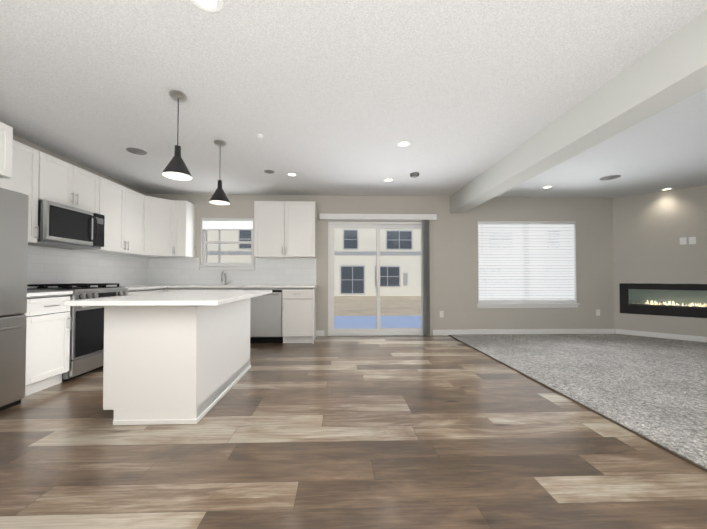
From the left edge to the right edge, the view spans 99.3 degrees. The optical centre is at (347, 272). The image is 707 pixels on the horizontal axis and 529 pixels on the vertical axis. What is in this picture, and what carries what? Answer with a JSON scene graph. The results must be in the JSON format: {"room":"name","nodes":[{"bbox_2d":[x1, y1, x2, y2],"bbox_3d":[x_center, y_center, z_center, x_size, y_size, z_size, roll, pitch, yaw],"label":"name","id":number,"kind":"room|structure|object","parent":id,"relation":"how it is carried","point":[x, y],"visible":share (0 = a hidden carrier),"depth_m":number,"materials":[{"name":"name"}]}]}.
{"room":"kitchen","nodes":[
{"label":"kitchen","id":0,"kind":"room"},
{"bbox_2d":[13,135,148,286],"bbox_3d":[-3.444,-0.154,0.933,0.160,2.630,8.990,0,-1,-2],"label":"wall","id":1,"kind":"structure","parent":0,"point":[40,148],"depth_m":3.70,"materials":[{"name":"paint"}]},
{"bbox_2d":[27,245,150,287],"bbox_3d":[-3.446,0.112,3.894,0.011,0.780,2.700,0,-1,-2],"label":"backsplash","id":2,"kind":"structure","parent":1,"relation":"attached to","point":[48,265],"depth_m":3.92,"materials":[{"name":"tile"}]},
{"bbox_2d":[167,285,317,287],"bbox_3d":[-2.001,0.338,4.976,2.963,0.235,0.653,0,-1,-2],"label":"countertop","id":3,"kind":"structure","parent":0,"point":[168,286],"depth_m":4.69,"materials":[{"name":"stone"}]},
{"bbox_2d":[221,271,231,284],"bbox_3d":[-2.079,0.104,5.141,0.132,0.236,0.212,0,-1,-2],"label":"faucet","id":4,"kind":"object","parent":3,"relation":"on","point":[225,282],"visible":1,"depth_m":5.19,"materials":[{"name":"silver metal"}]},
{"bbox_2d":[0,335,706,528],"bbox_3d":[-0.783,1.111,0.920,5.480,0.100,8.850,0,-1,-2],"label":"floor","id":5,"kind":"structure","parent":0,"point":[389,432],"depth_m":1.75,"materials":[{"name":"brown wood"}]},
{"bbox_2d":[0,188,28,410],"bbox_3d":[-2.965,0.211,2.063,0.726,1.740,0.897,0,-1,-2],"label":"refrigerator","id":6,"kind":"object","parent":5,"relation":"on","point":[14,209],"visible":1,"depth_m":2.41,"materials":[{"name":"silver metal"}]},
{"bbox_2d":[24,146,79,395],"bbox_3d":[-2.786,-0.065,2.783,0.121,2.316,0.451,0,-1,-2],"label":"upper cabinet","id":7,"kind":"object","parent":5,"relation":"on","point":[50,178],"depth_m":2.92,"materials":[{"name":"white wood"}]},
{"bbox_2d":[27,291,72,296],"bbox_3d":[-3.078,0.199,2.773,0.678,0.032,0.449,0,-1,-2],"label":"countertop","id":8,"kind":"structure","parent":7,"relation":"on","point":[48,293],"depth_m":2.78,"materials":[{"name":"stone"}]},
{"bbox_2d":[27,283,127,381],"bbox_3d":[-3.034,0.618,3.376,0.697,0.970,0.764,0,-1,-2],"label":"range","id":9,"kind":"object","parent":5,"relation":"on","point":[87,342],"visible":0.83,"depth_m":3.16,"materials":[{"name":"silver metal"}]},
{"bbox_2d":[0,122,167,294],"bbox_3d":[-3.107,-0.056,3.431,0.660,2.320,3.688,0,-1,-2],"label":"upper cabinet","id":10,"kind":"object","parent":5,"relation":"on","point":[138,224],"depth_m":4.07,"materials":[{"name":"white wood"}]},
{"bbox_2d":[28,200,104,248],"bbox_3d":[-3.198,-0.509,3.390,0.454,0.419,0.752,0,-1,-2],"label":"microwave","id":11,"kind":"object","parent":10,"relation":"attached to","point":[62,226],"visible":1,"depth_m":3.28,"materials":[{"name":"silver metal"}]},
{"bbox_2d":[112,285,166,290],"bbox_3d":[-3.119,0.223,4.191,0.682,0.032,0.853,0,-1,-2],"label":"countertop","id":12,"kind":"structure","parent":10,"relation":"on","point":[138,287],"depth_m":4.41,"materials":[{"name":"stone"}]},
{"bbox_2d":[103,298,250,424],"bbox_3d":[-1.451,0.662,2.798,0.716,0.864,1.333,0,-1,-2],"label":"kitchen island","id":13,"kind":"object","parent":5,"relation":"on","point":[178,357],"depth_m":2.15,"materials":[{"name":"white painted wood"},{"name":"white quartz"}]},
{"bbox_2d":[64,290,271,305],"bbox_3d":[-1.339,0.212,2.708,0.965,0.032,1.584,0,-1,-2],"label":"island countertop","id":14,"kind":"structure","parent":13,"relation":"on","point":[188,297],"depth_m":2.13,"materials":[{"name":"white stone"}]},
{"bbox_2d":[168,199,315,291],"bbox_3d":[-1.849,-0.029,4.999,2.608,2.320,0.628,0,-1,-2],"label":"upper cabinet","id":15,"kind":"object","parent":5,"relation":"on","point":[282,229],"depth_m":5.02,"materials":[{"name":"white wood"}]},
{"bbox_2d":[250,290,282,342],"bbox_3d":[-1.339,0.707,4.971,0.600,0.846,0.635,0,-1,-2],"label":"dishwasher","id":16,"kind":"object","parent":5,"relation":"on","point":[265,318],"visible":0.58,"depth_m":4.70,"materials":[{"name":"silver metal"}]},
{"bbox_2d":[280,288,315,343],"bbox_3d":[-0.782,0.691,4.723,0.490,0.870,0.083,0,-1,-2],"label":"base cabinet","id":17,"kind":"object","parent":5,"relation":"on","point":[298,304],"depth_m":4.72,"materials":[{"name":"white wood"}]},
{"bbox_2d":[449,335,706,471],"bbox_3d":[1.947,1.057,1.073,0.012,0.014,8.670,0,-1,-2],"label":"transition piece","id":18,"kind":"object","parent":5,"relation":"on","point":[662,447],"visible":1,"depth_m":2.18,"materials":[{"name":"black"}]},
{"bbox_2d":[451,334,706,468],"bbox_3d":[4.483,1.105,1.077,5.058,0.118,8.850,0,-1,-2],"label":"floor carpet","id":19,"kind":"object","parent":5,"relation":"on","point":[654,389],"visible":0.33,"depth_m":3.18,"materials":[{"name":"grey carpet"}]},
{"bbox_2d":[0,0,706,197],"bbox_3d":[1.743,-1.521,1.110,10.538,0.150,8.990,0,-1,-2],"label":"ceiling","id":20,"kind":"structure","parent":0,"point":[334,97],"depth_m":2.36,"materials":[{"name":"white paint"}]},
{"bbox_2d":[126,148,146,154],"bbox_3d":[-2.451,-1.395,3.493,0.200,0.023,0.200,0,-1,-2],"label":"ceiling vent","id":21,"kind":"object","parent":20,"relation":"in","point":[137,151],"visible":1,"depth_m":3.47,"materials":[{"name":"grey plastic"}]},
{"bbox_2d":[161,90,192,180],"bbox_3d":[-1.362,-1.095,2.412,0.224,0.658,0.224,0,-1,-2],"label":"pendant light","id":22,"kind":"object","parent":20,"relation":"hanging from","point":[176,168],"visible":1,"depth_m":2.39,"materials":[{"name":"black metal"}]},
{"bbox_2d":[190,0,223,12],"bbox_3d":[-0.745,-1.437,1.579,0.174,0.006,0.174,0,-1,-2],"label":"recessed light","id":23,"kind":"object","parent":20,"relation":"in","point":[211,6],"visible":1,"depth_m":1.61,"materials":[{"name":"white"}]},
{"bbox_2d":[209,140,230,204],"bbox_3d":[-1.387,-1.080,3.266,0.224,0.658,0.224,0,-1,-2],"label":"pendant light","id":24,"kind":"object","parent":20,"relation":"hanging from","point":[219,197],"visible":1,"depth_m":3.24,"materials":[{"name":"black metal"}]},
{"bbox_2d":[264,170,273,173],"bbox_3d":[-1.087,-1.383,4.167,0.140,0.023,0.140,0,-1,-2],"label":"ceiling vent","id":25,"kind":"object","parent":20,"relation":"in","point":[269,171],"visible":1,"depth_m":4.14,"materials":[{"name":"grey plastic"}]},
{"bbox_2d":[286,172,297,176],"bbox_3d":[-0.794,-1.391,4.282,0.174,0.006,0.174,0,-1,-2],"label":"recessed light","id":26,"kind":"object","parent":20,"relation":"in","point":[291,174],"visible":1,"depth_m":4.28,"materials":[{"name":"white"}]},
{"bbox_2d":[383,178,393,181],"bbox_3d":[0.614,-1.387,4.524,0.174,0.006,0.174,0,-1,-2],"label":"recessed light","id":27,"kind":"object","parent":20,"relation":"in","point":[388,179],"visible":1,"depth_m":4.50,"materials":[{"name":"white"}]},
{"bbox_2d":[396,140,411,146],"bbox_3d":[0.619,-1.407,3.299,0.174,0.006,0.174,0,-1,-2],"label":"recessed light","id":28,"kind":"object","parent":20,"relation":"in","point":[405,143],"visible":1,"depth_m":3.29,"materials":[{"name":"white"}]},
{"bbox_2d":[410,172,418,177],"bbox_3d":[0.950,-1.374,4.260,0.132,0.039,0.132,0,-1,-2],"label":"smoke detector","id":29,"kind":"object","parent":20,"relation":"attached to","point":[414,174],"visible":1,"depth_m":4.22,"materials":[{"name":"white plastic"}]},
{"bbox_2d":[541,185,553,188],"bbox_3d":[3.245,-1.381,4.878,0.174,0.006,0.174,0,-1,-2],"label":"recessed light","id":30,"kind":"object","parent":20,"relation":"in","point":[549,186],"visible":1,"depth_m":4.89,"materials":[{"name":"white"}]},
{"bbox_2d":[450,10,706,212],"bbox_3d":[2.108,-1.301,1.118,0.250,0.310,8.670,0,-1,-2],"label":"beam","id":31,"kind":"structure","parent":20,"relation":"attached to","point":[670,71],"depth_m":2.26,"materials":[{"name":"white paint"}]},
{"bbox_2d":[599,175,620,180],"bbox_3d":[3.861,-1.379,4.420,0.240,0.023,0.240,0,-1,-2],"label":"ceiling vent","id":32,"kind":"object","parent":20,"relation":"in","point":[611,177],"visible":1,"depth_m":4.39,"materials":[{"name":"white plastic"}]},
{"bbox_2d":[149,194,613,335],"bbox_3d":[0.622,-0.076,5.470,8.560,2.630,0.160,0,-1,-2],"label":"wall","id":33,"kind":"structure","parent":0,"point":[454,267],"depth_m":5.44,"materials":[{"name":"paint"}]},
{"bbox_2d":[199,218,254,269],"bbox_3d":[-2.126,-0.495,5.377,0.971,0.914,0.194,0,-1,-2],"label":"kitchen window","id":34,"kind":"structure","parent":33,"relation":"in","point":[239,224],"depth_m":5.33,"materials":[{"name":"white"}]},
{"bbox_2d":[147,258,315,284],"bbox_3d":[-2.024,-0.014,5.306,2.939,0.479,0.007,0,-1,-2],"label":"backsplash","id":35,"kind":"structure","parent":33,"relation":"attached to","point":[164,271],"depth_m":5.30,"materials":[{"name":"tile"}]},
{"bbox_2d":[328,221,423,335],"bbox_3d":[0.556,0.114,5.456,1.818,2.049,0.118,0,-1,-2],"label":"sliding door","id":36,"kind":"structure","parent":33,"relation":"in","point":[369,331],"depth_m":5.42,"materials":[{"name":"white glass"}]},
{"bbox_2d":[320,213,436,334],"bbox_3d":[0.543,0.036,5.332,2.075,2.130,0.103,0,-1,-2],"label":"vertical blind","id":37,"kind":"object","parent":33,"relation":"attached to","point":[425,219],"visible":1,"depth_m":5.32,"materials":[{"name":"white"}]},
{"bbox_2d":[477,221,579,307],"bbox_3d":[3.271,-0.140,5.532,1.881,1.580,0.194,0,-1,-2],"label":"window blinds","id":38,"kind":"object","parent":33,"relation":"in","point":[547,265],"depth_m":5.49,"materials":[{"name":"white plastic"}]},
{"bbox_2d":[612,185,706,336],"bbox_3d":[5.866,-0.090,4.701,3.050,2.630,0.160,-1,-1,43],"label":"wall","id":39,"kind":"structure","parent":0,"point":[650,230],"depth_m":5.11,"materials":[{"name":"paint"}]},
{"bbox_2d":[316,329,706,341],"bbox_3d":[1.743,1.011,1.067,10.216,0.105,8.669,0,-1,-2],"label":"baseboard","id":40,"kind":"structure","parent":39,"relation":"attached to","point":[567,331],"depth_m":5.41,"materials":[{"name":"white"}]},
{"bbox_2d":[619,283,706,317],"bbox_3d":[5.694,0.461,4.892,1.871,0.541,0.224,-1,-1,43],"label":"fireplace","id":41,"kind":"object","parent":39,"relation":"attached to","point":[659,299],"visible":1,"depth_m":5.11,"materials":[{"name":"black metal"}]},
{"bbox_2d":[680,237,686,244],"bbox_3d":[5.505,-0.511,4.931,0.075,0.115,0.008,-1,-1,43],"label":"switch plate","id":42,"kind":"object","parent":39,"relation":"attached to","point":[683,241],"visible":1,"depth_m":4.93,"materials":[{"name":"white plastic"}]},
{"bbox_2d":[689,237,695,243],"bbox_3d":[5.578,-0.512,4.862,0.075,0.115,0.008,-1,-1,43],"label":"switch plate","id":43,"kind":"object","parent":39,"relation":"attached to","point":[692,240],"visible":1,"depth_m":4.86,"materials":[{"name":"white plastic"}]},
{"label":"outside","id":44,"kind":"structure","parent":0,"visible":0},
{"bbox_2d":[334,296,681,315],"bbox_3d":[-1.337,2.121,42.661,120.000,0.200,74.370,0,-1,-2],"label":"ground","id":45,"kind":"structure","parent":44,"point":[371,306],"depth_m":13.79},
{"bbox_2d":[334,316,420,328],"bbox_3d":[0.725,1.315,7.031,3.200,0.199,2.998,0,-1,-2],"label":"patio","id":46,"kind":"structure","parent":45,"relation":"on","point":[366,322],"depth_m":7.28,"materials":[{"name":"blue concrete"}]},
{"bbox_2d":[207,228,661,295],"bbox_3d":[1.603,-3.297,25.491,65.450,10.050,9.850,0,-1,-2],"label":"house","id":47,"kind":"structure","parent":45,"relation":"on","point":[241,256],"depth_m":20.94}
]}

